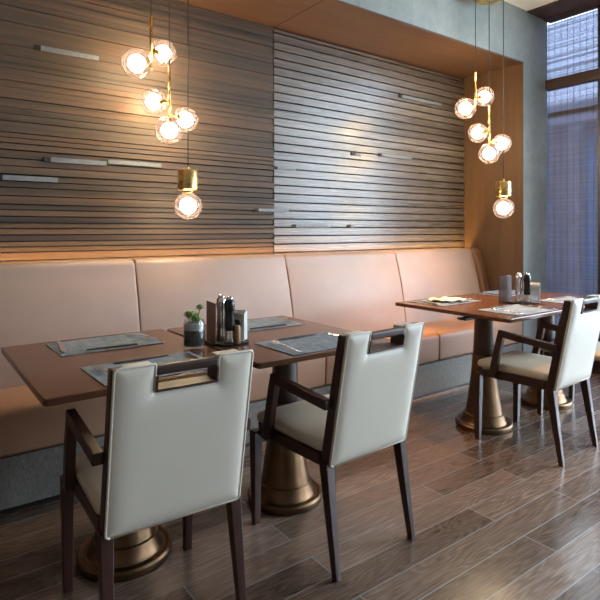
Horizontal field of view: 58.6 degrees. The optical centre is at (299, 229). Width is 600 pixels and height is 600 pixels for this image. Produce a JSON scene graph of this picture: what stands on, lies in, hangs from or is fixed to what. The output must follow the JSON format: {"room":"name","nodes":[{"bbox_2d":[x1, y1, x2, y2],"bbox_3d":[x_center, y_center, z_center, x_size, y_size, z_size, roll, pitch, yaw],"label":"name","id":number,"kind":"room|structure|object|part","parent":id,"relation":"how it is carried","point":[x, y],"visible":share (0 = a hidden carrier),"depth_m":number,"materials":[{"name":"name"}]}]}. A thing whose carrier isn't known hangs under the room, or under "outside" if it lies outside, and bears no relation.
{"room":"restaurant","nodes":[
{"label":"restaurant","id":0,"kind":"room"},
{"bbox_2d":[0,0,464,262],"bbox_3d":[-1.244,-0.139,3.268,7.080,2.777,0.184,0,0,-36],"label":"wall","id":1,"kind":"structure","parent":0,"point":[298,144],"depth_m":3.64,"materials":[{"name":"wood"}]},
{"bbox_2d":[0,373,599,599],"bbox_3d":[1.159,1.280,0.358,7.690,0.060,7.800,0,0,-36],"label":"floor","id":2,"kind":"structure","parent":0,"point":[496,517],"depth_m":2.20,"materials":[{"name":"brown wood"}]},
{"bbox_2d":[1,329,217,582],"bbox_3d":[-0.727,0.875,2.142,0.720,0.750,0.880,0,0,-36],"label":"dining table","id":3,"kind":"object","parent":2,"relation":"on","point":[53,378],"visible":0.5,"depth_m":1.97,"materials":[{"name":"brown wood"}]},
{"bbox_2d":[46,332,163,355],"bbox_3d":[-0.856,0.498,2.351,0.426,0.003,0.286,0,0,-37],"label":"placemat","id":4,"kind":"object","parent":3,"relation":"on","point":[75,347],"visible":0.88,"depth_m":2.34,"materials":[{"name":"grey fabric"}]},
{"bbox_2d":[57,341,66,351],"bbox_3d":[-1.007,0.491,2.261,0.024,0.004,0.231,0,0,-30],"label":"knife","id":5,"kind":"object","parent":4,"relation":"on","point":[62,348],"visible":1,"depth_m":2.23,"materials":[{"name":"metal"}]},
{"bbox_2d":[86,343,137,349],"bbox_3d":[-0.790,0.492,2.257,0.210,0.007,0.019,0,0,-35],"label":"chopsticks","id":6,"kind":"object","parent":4,"relation":"on","point":[112,346],"visible":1,"depth_m":2.25,"materials":[{"name":"brown wood"}]},
{"bbox_2d":[126,333,156,338],"bbox_3d":[-0.739,0.487,2.470,0.211,0.011,0.031,0,0,37],"label":"fork","id":7,"kind":"object","parent":4,"relation":"on","point":[146,336],"visible":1,"depth_m":2.45,"materials":[{"name":"metal"}]},
{"bbox_2d":[80,351,207,385],"bbox_3d":[-0.538,0.498,1.950,0.426,0.003,0.286,0,0,-37],"label":"placemat","id":8,"kind":"object","parent":3,"relation":"on","point":[101,376],"visible":0.42,"depth_m":1.96,"materials":[{"name":"grey fabric"}]},
{"bbox_2d":[92,365,107,371],"bbox_3d":[-0.655,0.487,1.831,0.031,0.011,0.211,0,0,-42],"label":"fork","id":9,"kind":"object","parent":8,"relation":"on","point":[99,366],"visible":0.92,"depth_m":1.88,"materials":[{"name":"metal"}]},
{"bbox_2d":[114,354,167,363],"bbox_3d":[-0.604,0.492,2.044,0.210,0.007,0.019,0,0,-38],"label":"chopsticks","id":10,"kind":"object","parent":8,"relation":"on","point":[144,358],"visible":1,"depth_m":2.03,"materials":[{"name":"brown wood"}]},
{"bbox_2d":[184,353,197,358],"bbox_3d":[-0.387,0.491,2.039,0.024,0.004,0.231,0,0,-38],"label":"knife","id":11,"kind":"object","parent":8,"relation":"on","point":[185,354],"visible":0.4,"depth_m":2.08,"materials":[{"name":"metal"}]},
{"bbox_2d":[183,304,204,347],"bbox_3d":[-0.448,0.407,2.265,0.091,0.184,0.091,0,0,-36],"label":"potted succulent","id":12,"kind":"object","parent":3,"relation":"on","point":[194,331],"visible":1,"depth_m":2.24,"materials":[{"name":"green plant"}]},
{"bbox_2d":[60,349,253,599],"bbox_3d":[-0.474,0.807,1.756,0.507,0.886,0.575,0,0,-34],"label":"armchair","id":13,"kind":"object","parent":2,"relation":"on","point":[174,449],"visible":1,"depth_m":1.55,"materials":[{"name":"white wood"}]},
{"bbox_3d":[-0.805,1.050,1.851,0.042,0.400,0.042,0,0,-34],"label":"leg","id":14,"kind":"part","parent":13,"relation":"part of","materials":[{"name":"brown wood"}]},
{"bbox_3d":[-0.747,0.725,1.737,0.033,0.260,0.099,0,0,-34],"label":"arm post","id":15,"kind":"part","parent":13,"relation":"part of","materials":[{"name":"brown wood"}]},
{"bbox_3d":[-0.645,0.610,1.592,0.031,0.068,0.331,0,0,-36],"label":"armrest","id":16,"kind":"part","parent":13,"relation":"part of","materials":[{"name":"brown wood"}]},
{"bbox_3d":[-0.506,0.845,1.804,0.444,0.044,0.448,0,0,-34],"label":"seat frame","id":17,"kind":"part","parent":13,"relation":"part of","materials":[{"name":"brown wood"}]},
{"bbox_3d":[-0.513,0.795,1.814,0.432,0.053,0.436,0,0,-34],"label":"seat","id":18,"kind":"part","parent":13,"relation":"part of","materials":[{"name":"beige leather"}]},
{"bbox_3d":[-0.536,1.050,1.490,0.038,0.400,0.096,0,0,-34],"label":"leg","id":19,"kind":"part","parent":13,"relation":"part of","materials":[{"name":"brown wood"}]},
{"bbox_3d":[-0.360,0.590,1.586,0.366,0.440,0.132,0,0,-34],"label":"backrest","id":20,"kind":"part","parent":13,"relation":"part of","materials":[{"name":"beige leather"}]},
{"bbox_3d":[-0.324,0.388,1.532,0.189,0.029,0.033,0,0,-34],"label":"handle","id":21,"kind":"part","parent":13,"relation":"part of","materials":[{"name":"brown wood"}]},
{"bbox_3d":[-0.437,1.050,2.099,0.042,0.400,0.042,0,0,-34],"label":"leg","id":22,"kind":"part","parent":13,"relation":"part of","materials":[{"name":"brown wood"}]},
{"bbox_3d":[-0.204,1.050,1.713,0.038,0.400,0.096,0,0,-34],"label":"leg","id":23,"kind":"part","parent":13,"relation":"part of","materials":[{"name":"brown wood"}]},
{"bbox_3d":[-0.258,0.610,1.853,0.031,0.068,0.331,0,0,-32],"label":"armrest","id":24,"kind":"part","parent":13,"relation":"part of","materials":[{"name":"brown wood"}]},
{"bbox_2d":[0,247,521,514],"bbox_3d":[-0.861,0.709,3.023,6.686,1.082,0.561,0,0,-36],"label":"banquette","id":25,"kind":"object","parent":2,"relation":"on","point":[40,302],"visible":0.57,"depth_m":3.31,"materials":[{"name":"beige leather"}]},
{"bbox_2d":[0,385,106,457],"bbox_3d":[-1.268,0.895,2.621,1.110,0.226,0.397,0,0,-36],"label":"seat cushion","id":26,"kind":"object","parent":25,"relation":"on","point":[28,428],"depth_m":2.45,"materials":[{"name":"leather"}]},
{"bbox_2d":[0,259,139,388],"bbox_3d":[-1.417,0.511,2.822,1.110,0.677,0.224,0,0,-36],"label":"cushion","id":27,"kind":"object","parent":25,"relation":"on","point":[40,302],"depth_m":2.88,"materials":[{"name":"beige leather"}]},
{"bbox_2d":[133,254,292,330],"bbox_3d":[-0.534,0.511,3.474,1.079,0.677,0.224,0,0,-36],"label":"cushion","id":28,"kind":"object","parent":25,"relation":"on","point":[165,289],"depth_m":3.39,"materials":[{"name":"beige leather"}]},
{"bbox_2d":[249,357,324,402],"bbox_3d":[-0.385,0.895,3.273,1.079,0.226,0.397,0,0,-36],"label":"seat cushion","id":29,"kind":"object","parent":25,"relation":"on","point":[311,373],"depth_m":3.32,"materials":[{"name":"leather"}]},
{"bbox_2d":[282,251,405,331],"bbox_3d":[0.353,0.511,4.129,1.120,0.677,0.224,0,0,-36],"label":"cushion","id":30,"kind":"object","parent":25,"relation":"on","point":[352,291],"depth_m":4.07,"materials":[{"name":"beige leather"}]},
{"bbox_2d":[324,330,438,385],"bbox_3d":[0.502,0.895,3.927,1.120,0.226,0.397,0,0,-36],"label":"seat cushion","id":31,"kind":"object","parent":25,"relation":"on","point":[429,351],"depth_m":4.02,"materials":[{"name":"leather"}]},
{"bbox_2d":[393,248,479,322],"bbox_3d":[1.224,0.511,4.772,1.039,0.677,0.224,0,0,-36],"label":"cushion","id":32,"kind":"object","parent":25,"relation":"on","point":[427,273],"depth_m":4.68,"materials":[{"name":"beige leather"}]},
{"bbox_2d":[424,318,521,359],"bbox_3d":[1.415,0.895,4.602,1.145,0.226,0.397,0,0,-36],"label":"seat cushion","id":33,"kind":"object","parent":25,"relation":"on","point":[455,336],"depth_m":4.31,"materials":[{"name":"leather"}]},
{"bbox_2d":[167,316,389,515],"bbox_3d":[-0.127,0.875,2.570,0.720,0.750,0.880,0,0,-36],"label":"dining table","id":34,"kind":"object","parent":2,"relation":"on","point":[287,486],"visible":0.63,"depth_m":2.42,"materials":[{"name":"wood"}]},
{"bbox_2d":[205,340,248,346],"bbox_3d":[-0.328,0.495,2.383,0.144,0.008,0.184,0,0,-44],"label":"tray","id":35,"kind":"object","parent":34,"relation":"on","point":[221,343],"visible":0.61,"depth_m":2.32,"materials":[{"name":"metal"}]},
{"bbox_2d":[205,300,218,344],"bbox_3d":[-0.392,0.406,2.359,0.032,0.178,0.120,0,0,-27],"label":"menu stand","id":36,"kind":"object","parent":35,"relation":"on","point":[210,306],"visible":0.98,"depth_m":2.35,"materials":[{"name":"brown wood"}]},
{"bbox_2d":[216,294,225,340],"bbox_3d":[-0.354,0.392,2.401,0.049,0.206,0.049,0,0,-36],"label":"salt mill","id":37,"kind":"object","parent":35,"relation":"on","point":[220,322],"visible":0.8,"depth_m":2.38,"materials":[{"name":"metal"}]},
{"bbox_2d":[224,296,234,344],"bbox_3d":[-0.308,0.392,2.336,0.049,0.206,0.049,0,0,-36],"label":"pepper mill","id":38,"kind":"object","parent":35,"relation":"on","point":[229,304],"visible":0.99,"depth_m":2.32,"materials":[{"name":"metal"}]},
{"bbox_2d":[234,325,239,343],"bbox_3d":[-0.274,0.456,2.334,0.028,0.079,0.028,0,0,-36],"label":"box","id":39,"kind":"object","parent":35,"relation":"on","point":[236,327],"visible":1,"depth_m":2.32,"materials":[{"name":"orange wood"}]},
{"bbox_2d":[234,319,246,341],"bbox_3d":[-0.278,0.446,2.393,0.068,0.098,0.044,0,0,24],"label":"napkin holder","id":40,"kind":"object","parent":35,"relation":"on","point":[236,321],"visible":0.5,"depth_m":2.36,"materials":[{"name":"metal"}]},
{"bbox_3d":[-0.285,0.442,2.375,0.068,0.090,0.005,0,0,24],"label":"plate","id":41,"kind":"part","parent":40,"relation":"part of","materials":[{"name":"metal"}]},
{"bbox_2d":[234,309,246,339],"bbox_3d":[-0.278,0.421,2.393,0.080,0.130,0.029,0,0,24],"label":"napkin stack","id":42,"kind":"object","parent":40,"relation":"in","point":[238,314],"visible":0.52,"depth_m":2.38,"materials":[{"name":"white paper"}]},
{"bbox_2d":[216,317,303,331],"bbox_3d":[-0.223,0.498,2.825,0.426,0.003,0.286,0,0,-36],"label":"placemat","id":43,"kind":"object","parent":34,"relation":"on","point":[261,322],"visible":0.6,"depth_m":2.84,"materials":[{"name":"grey fabric"}]},
{"bbox_2d":[250,324,286,328],"bbox_3d":[-0.161,0.492,2.728,0.210,0.007,0.019,0,0,-35],"label":"chopsticks","id":44,"kind":"object","parent":43,"relation":"on","point":[278,324],"visible":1,"depth_m":2.73,"materials":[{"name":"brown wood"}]},
{"bbox_2d":[255,332,339,355],"bbox_3d":[0.056,0.498,2.368,0.426,0.003,0.286,0,0,-38],"label":"placemat","id":45,"kind":"object","parent":34,"relation":"on","point":[320,341],"visible":0.66,"depth_m":2.32,"materials":[{"name":"grey fabric"}]},
{"bbox_2d":[270,341,301,351],"bbox_3d":[-0.060,0.487,2.248,0.031,0.011,0.211,0,0,-36],"label":"fork","id":46,"kind":"object","parent":45,"relation":"on","point":[273,342],"visible":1,"depth_m":2.26,"materials":[{"name":"metal"}]},
{"bbox_2d":[278,334,315,340],"bbox_3d":[-0.010,0.492,2.462,0.210,0.007,0.019,0,0,-38],"label":"chopsticks","id":47,"kind":"object","parent":45,"relation":"on","point":[293,337],"visible":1,"depth_m":2.45,"materials":[{"name":"brown wood"}]},
{"bbox_2d":[250,322,423,582],"bbox_3d":[0.151,0.807,2.213,0.507,0.886,0.575,0,0,-39],"label":"armchair","id":48,"kind":"object","parent":2,"relation":"on","point":[366,410],"visible":0.99,"depth_m":2.03,"materials":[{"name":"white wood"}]},
{"bbox_3d":[-0.187,1.050,2.278,0.042,0.400,0.042,0,0,-39],"label":"leg","id":49,"kind":"part","parent":48,"relation":"part of","materials":[{"name":"brown wood"}]},
{"bbox_3d":[-0.119,0.725,2.170,0.033,0.260,0.099,0,0,-39],"label":"arm post","id":50,"kind":"part","parent":48,"relation":"part of","materials":[{"name":"brown wood"}]},
{"bbox_3d":[0.115,0.845,2.258,0.444,0.044,0.448,0,0,-39],"label":"seat frame","id":51,"kind":"part","parent":48,"relation":"part of","materials":[{"name":"brown wood"}]},
{"bbox_3d":[0.108,0.795,2.267,0.432,0.053,0.436,0,0,-39],"label":"seat","id":52,"kind":"part","parent":48,"relation":"part of","materials":[{"name":"beige leather"}]},
{"bbox_3d":[-0.005,0.610,2.035,0.031,0.068,0.331,0,0,-41],"label":"armrest","id":53,"kind":"part","parent":48,"relation":"part of","materials":[{"name":"brown wood"}]},
{"bbox_3d":[0.113,1.050,1.942,0.038,0.400,0.096,0,0,-39],"label":"leg","id":54,"kind":"part","parent":48,"relation":"part of","materials":[{"name":"brown wood"}]},
{"bbox_3d":[0.159,1.050,2.558,0.042,0.400,0.042,0,0,-39],"label":"leg","id":55,"kind":"part","parent":48,"relation":"part of","materials":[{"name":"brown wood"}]},
{"bbox_3d":[0.280,0.590,2.054,0.366,0.440,0.132,0,0,-39],"label":"backrest","id":56,"kind":"part","parent":48,"relation":"part of","materials":[{"name":"beige leather"}]},
{"bbox_3d":[0.321,0.388,2.003,0.189,0.029,0.033,0,0,-39],"label":"handle","id":57,"kind":"part","parent":48,"relation":"part of","materials":[{"name":"brown wood"}]},
{"bbox_3d":[0.424,1.050,2.193,0.038,0.400,0.096,0,0,-39],"label":"leg","id":58,"kind":"part","parent":48,"relation":"part of","materials":[{"name":"brown wood"}]},
{"bbox_2d":[395,295,562,434],"bbox_3d":[1.205,0.875,3.562,0.720,0.750,0.880,0,0,-36],"label":"dining table","id":59,"kind":"object","parent":2,"relation":"on","point":[494,422],"visible":0.76,"depth_m":3.37,"materials":[{"name":"wood"}]},
{"bbox_2d":[409,297,478,305],"bbox_3d":[1.017,0.498,3.740,0.426,0.003,0.286,0,0,-38],"label":"placemat","id":60,"kind":"object","parent":59,"relation":"on","point":[439,303],"visible":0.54,"depth_m":3.67,"materials":[{"name":"grey fabric"}]},
{"bbox_2d":[427,296,465,301],"bbox_3d":[1.024,0.486,3.739,0.248,0.024,0.190,0,0,-30],"label":"napkin","id":61,"kind":"object","parent":60,"relation":"on","point":[443,299],"visible":0.98,"depth_m":3.72,"materials":[{"name":"beige fabric"}]},
{"bbox_2d":[502,300,533,304],"bbox_3d":[1.492,0.495,3.656,0.144,0.008,0.184,0,0,-44],"label":"tray","id":62,"kind":"object","parent":59,"relation":"on","point":[512,301],"visible":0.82,"depth_m":3.63,"materials":[{"name":"metal"}]},
{"bbox_2d":[515,272,521,302],"bbox_3d":[1.490,0.392,3.648,0.049,0.206,0.049,0,0,-36],"label":"salt mill","id":63,"kind":"object","parent":62,"relation":"on","point":[518,277],"visible":0.99,"depth_m":3.63,"materials":[{"name":"metal"}]},
{"bbox_2d":[523,273,530,303],"bbox_3d":[1.538,0.392,3.621,0.049,0.206,0.049,0,0,-36],"label":"pepper mill","id":64,"kind":"object","parent":62,"relation":"on","point":[527,278],"visible":1,"depth_m":3.60,"materials":[{"name":"metal"}]},
{"bbox_2d":[530,289,538,303],"bbox_3d":[1.585,0.446,3.625,0.068,0.098,0.044,0,0,24],"label":"napkin holder","id":65,"kind":"object","parent":62,"relation":"on","point":[534,294],"visible":0.77,"depth_m":3.60,"materials":[{"name":"metal"}]},
{"bbox_2d":[530,282,539,301],"bbox_3d":[1.585,0.421,3.625,0.080,0.130,0.029,0,0,24],"label":"napkin stack","id":66,"kind":"object","parent":65,"relation":"in","point":[532,285],"visible":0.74,"depth_m":3.61,"materials":[{"name":"white paper"}]},
{"bbox_2d":[479,304,558,315],"bbox_3d":[1.365,0.498,3.345,0.426,0.003,0.286,0,0,-36],"label":"placemat","id":67,"kind":"object","parent":59,"relation":"on","point":[526,310],"visible":0.88,"depth_m":3.31,"materials":[{"name":"grey fabric"}]},
{"bbox_2d":[520,304,553,308],"bbox_3d":[1.519,0.491,3.431,0.024,0.004,0.231,0,0,-34],"label":"knife","id":68,"kind":"object","parent":67,"relation":"on","point":[520,304],"visible":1,"depth_m":3.43,"materials":[{"name":"metal"}]},
{"bbox_2d":[463,289,586,409],"bbox_3d":[1.790,0.875,3.994,0.720,0.750,0.880,0,0,-36],"label":"dining table","id":69,"kind":"object","parent":2,"relation":"on","point":[529,397],"visible":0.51,"depth_m":3.83,"materials":[{"name":"wood"}]},
{"bbox_2d":[476,290,523,296],"bbox_3d":[1.620,0.498,4.229,0.426,0.003,0.286,0,0,-36],"label":"placemat","id":70,"kind":"object","parent":69,"relation":"on","point":[504,293],"visible":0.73,"depth_m":4.19,"materials":[{"name":"grey fabric"}]},
{"bbox_2d":[540,296,584,303],"bbox_3d":[1.929,0.498,3.786,0.426,0.003,0.286,0,0,-35],"label":"placemat","id":71,"kind":"object","parent":69,"relation":"on","point":[565,297],"visible":0.43,"depth_m":3.83,"materials":[{"name":"grey fabric"}]},
{"bbox_2d":[474,295,599,466],"bbox_3d":[1.407,0.807,3.137,0.507,0.886,0.575,0,0,-39],"label":"armchair","id":72,"kind":"object","parent":2,"relation":"on","point":[571,361],"visible":1,"depth_m":2.98,"materials":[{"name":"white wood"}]},
{"bbox_3d":[1.069,1.050,3.202,0.042,0.400,0.042,0,0,-39],"label":"leg","id":73,"kind":"part","parent":72,"relation":"part of","materials":[{"name":"brown wood"}]},
{"bbox_3d":[1.137,0.725,3.094,0.033,0.260,0.099,0,0,-39],"label":"arm post","id":74,"kind":"part","parent":72,"relation":"part of","materials":[{"name":"brown wood"}]},
{"bbox_3d":[1.371,0.845,3.181,0.444,0.044,0.448,0,0,-39],"label":"seat frame","id":75,"kind":"part","parent":72,"relation":"part of","materials":[{"name":"brown wood"}]},
{"bbox_3d":[1.364,0.795,3.191,0.432,0.053,0.436,0,0,-39],"label":"seat","id":76,"kind":"part","parent":72,"relation":"part of","materials":[{"name":"beige leather"}]},
{"bbox_3d":[1.415,1.050,3.481,0.042,0.400,0.042,0,0,-39],"label":"leg","id":77,"kind":"part","parent":72,"relation":"part of","materials":[{"name":"brown wood"}]},
{"bbox_3d":[1.251,0.610,2.958,0.031,0.068,0.331,0,0,-41],"label":"armrest","id":78,"kind":"part","parent":72,"relation":"part of","materials":[{"name":"brown wood"}]},
{"bbox_3d":[1.506,0.725,3.392,0.033,0.260,0.099,0,0,-39],"label":"arm post","id":79,"kind":"part","parent":72,"relation":"part of","materials":[{"name":"brown wood"}]},
{"bbox_3d":[1.615,0.610,3.252,0.031,0.068,0.331,0,0,-37],"label":"armrest","id":80,"kind":"part","parent":72,"relation":"part of","materials":[{"name":"brown wood"}]},
{"bbox_3d":[1.369,1.050,2.866,0.038,0.400,0.096,0,0,-39],"label":"leg","id":81,"kind":"part","parent":72,"relation":"part of","materials":[{"name":"brown wood"}]},
{"bbox_3d":[1.536,0.590,2.977,0.366,0.440,0.132,0,0,-39],"label":"backrest","id":82,"kind":"part","parent":72,"relation":"part of","materials":[{"name":"beige leather"}]},
{"bbox_3d":[1.680,1.050,3.117,0.038,0.400,0.096,0,0,-39],"label":"leg","id":83,"kind":"part","parent":72,"relation":"part of","materials":[{"name":"brown wood"}]},
{"bbox_3d":[1.577,0.388,2.927,0.189,0.029,0.033,0,0,-39],"label":"handle","id":84,"kind":"part","parent":72,"relation":"part of","materials":[{"name":"brown wood"}]},
{"bbox_2d":[537,318,599,414],"bbox_3d":[1.969,0.807,3.555,0.507,0.886,0.575,0,0,-37],"label":"armchair","id":85,"kind":"object","parent":2,"relation":"on","point":[596,364],"visible":0.16,"depth_m":3.62,"materials":[{"name":"brown wood"}]},
{"bbox_3d":[1.633,1.050,3.630,0.042,0.400,0.042,0,0,-37],"label":"leg","id":86,"kind":"part","parent":85,"relation":"part of","materials":[{"name":"brown wood"}]},
{"bbox_3d":[1.934,0.845,3.601,0.444,0.044,0.448,0,0,-37],"label":"seat frame","id":87,"kind":"part","parent":85,"relation":"part of","materials":[{"name":"brown wood"}]},
{"bbox_3d":[1.927,0.795,3.611,0.432,0.053,0.436,0,0,-37],"label":"seat","id":88,"kind":"part","parent":85,"relation":"part of","materials":[{"name":"beige leather"}]},
{"bbox_3d":[1.985,1.050,3.900,0.042,0.400,0.042,0,0,-37],"label":"leg","id":89,"kind":"part","parent":85,"relation":"part of","materials":[{"name":"brown wood"}]},
{"bbox_2d":[174,0,522,78],"bbox_3d":[-1.042,-1.501,2.977,7.060,0.012,0.692,0,0,-36],"label":"ceiling","id":90,"kind":"structure","parent":0,"point":[335,22],"depth_m":4.05,"materials":[{"name":"brown wood"}]},
{"bbox_2d":[121,0,200,219],"bbox_3d":[-0.823,-0.778,3.204,0.459,1.432,0.340,0,0,-14],"label":"pendant lamp","id":91,"kind":"object","parent":90,"relation":"hanging from","point":[187,178],"visible":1,"depth_m":3.18,"materials":[{"name":"glass"}]},
{"bbox_3d":[-0.943,-0.962,3.088,0.098,0.098,0.098,0,0,-14],"label":"bulb","id":92,"kind":"part","parent":91,"relation":"part of","materials":[{"name":"white glass"}]},
{"bbox_3d":[-0.879,-1.103,3.157,0.015,0.318,0.015,0,0,-29],"label":"rod","id":93,"kind":"part","parent":91,"relation":"part of","materials":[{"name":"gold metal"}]},
{"bbox_3d":[-0.890,-0.781,3.262,0.094,0.094,0.094,0,0,-14],"label":"bulb","id":94,"kind":"part","parent":91,"relation":"part of","materials":[{"name":"white glass"}]},
{"bbox_3d":[-0.836,-1.079,3.264,0.092,0.092,0.092,0,0,-14],"label":"bulb","id":95,"kind":"part","parent":91,"relation":"part of","materials":[{"name":"white glass"}]},
{"bbox_3d":[-0.766,-0.584,3.137,0.092,0.092,0.092,0,0,-14],"label":"bulb","id":96,"kind":"part","parent":91,"relation":"part of","materials":[{"name":"white glass"}]},
{"bbox_3d":[-0.782,-0.826,3.203,0.015,0.307,0.015,0,0,1],"label":"rod","id":97,"kind":"part","parent":91,"relation":"part of","materials":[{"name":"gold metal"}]},
{"bbox_3d":[-0.714,-0.686,3.327,0.096,0.096,0.096,0,0,-14],"label":"bulb","id":98,"kind":"part","parent":91,"relation":"part of","materials":[{"name":"white glass"}]},
{"bbox_3d":[-0.671,-0.145,3.208,0.096,0.096,0.096,0,0,-14],"label":"bulb","id":99,"kind":"part","parent":91,"relation":"part of","materials":[{"name":"white glass"}]},
{"bbox_2d":[341,0,523,61],"bbox_3d":[-0.866,-1.741,2.738,7.060,0.468,0.100,0,0,-36],"label":"wall","id":100,"kind":"structure","parent":0,"point":[455,19],"depth_m":4.28,"materials":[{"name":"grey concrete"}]},
{"bbox_2d":[527,0,599,21],"bbox_3d":[4.223,-1.969,2.164,0.335,0.012,6.866,0,0,-36],"label":"trim","id":101,"kind":"structure","parent":100,"relation":"attached to","point":[557,7],"depth_m":4.72,"materials":[{"name":"brown wood"}]},
{"bbox_2d":[460,63,522,350],"bbox_3d":[1.793,-0.122,5.070,0.012,2.745,0.692,0,0,-36],"label":"wall","id":102,"kind":"structure","parent":0,"point":[499,240],"depth_m":5.00,"materials":[{"name":"brown wood"}]},
{"bbox_2d":[504,0,556,22],"bbox_3d":[1.135,-2.025,0.341,7.630,0.100,7.800,0,0,-36],"label":"ceiling","id":103,"kind":"structure","parent":0,"point":[527,5],"depth_m":4.67,"materials":[{"name":"white paint"}]},
{"bbox_2d":[454,0,514,218],"bbox_3d":[1.455,-1.032,4.224,0.439,1.884,0.326,0,0,19],"label":"pendant lamp","id":104,"kind":"object","parent":103,"relation":"hanging from","point":[503,189],"visible":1,"depth_m":4.18,"materials":[{"name":"glass"}]},
{"bbox_3d":[1.295,-0.953,4.192,0.094,0.094,0.094,0,0,20],"label":"bulb","id":105,"kind":"part","parent":104,"relation":"part of","materials":[{"name":"white glass"}]},
{"bbox_3d":[1.383,-1.089,4.214,0.015,0.305,0.015,0,0,20],"label":"rod","id":106,"kind":"part","parent":104,"relation":"part of","materials":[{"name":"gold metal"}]},
{"bbox_3d":[1.429,-0.780,4.303,0.090,0.090,0.090,0,0,20],"label":"bulb","id":107,"kind":"part","parent":104,"relation":"part of","materials":[{"name":"white glass"}]},
{"bbox_3d":[1.474,-1.065,4.277,0.088,0.088,0.088,0,0,19],"label":"bulb","id":108,"kind":"part","parent":104,"relation":"part of","materials":[{"name":"white glass"}]},
{"bbox_3d":[1.478,-1.889,4.180,0.240,0.169,0.240,0,0,19],"label":"ceiling plate","id":109,"kind":"part","parent":104,"relation":"part of","materials":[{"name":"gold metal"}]},
{"bbox_3d":[1.485,-0.823,4.199,0.015,0.295,0.015,0,0,19],"label":"rod","id":110,"kind":"part","parent":104,"relation":"part of","materials":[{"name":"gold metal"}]},
{"bbox_3d":[1.463,-0.590,4.138,0.088,0.088,0.088,0,0,20],"label":"bulb","id":111,"kind":"part","parent":104,"relation":"part of","materials":[{"name":"white glass"}]},
{"bbox_3d":[1.605,-0.688,4.263,0.092,0.092,0.092,0,0,20],"label":"bulb","id":112,"kind":"part","parent":104,"relation":"part of","materials":[{"name":"white glass"}]},
{"bbox_3d":[1.577,-0.169,4.145,0.092,0.092,0.092,0,0,19],"label":"bulb","id":113,"kind":"part","parent":104,"relation":"part of","materials":[{"name":"white glass"}]},
{"bbox_2d":[523,10,546,352],"bbox_3d":[1.932,-0.362,5.229,0.400,3.225,0.783,0,0,-36],"label":"wall pier","id":114,"kind":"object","parent":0,"point":[535,28],"visible":0.29,"depth_m":4.89,"materials":[{"name":"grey paint"}]},
{"bbox_3d":[4.635,-0.363,1.955,0.120,3.225,1.640,0,0,-36],"label":"wall","id":115,"kind":"structure","parent":0,"visible":0},
{"bbox_2d":[545,4,599,374],"bbox_3d":[3.079,-0.362,4.039,0.112,3.225,3.560,0,0,-36],"label":"window","id":116,"kind":"structure","parent":115,"relation":"in","point":[593,75],"depth_m":4.67,"materials":[{"name":"metal"}]},
{"bbox_2d":[547,8,597,334],"bbox_3d":[2.511,-0.388,4.845,0.005,3.155,1.388,0,0,-36],"label":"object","id":117,"kind":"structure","parent":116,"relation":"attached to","point":[572,41],"depth_m":4.87,"materials":[{"name":"blue fabric"}]}
]}

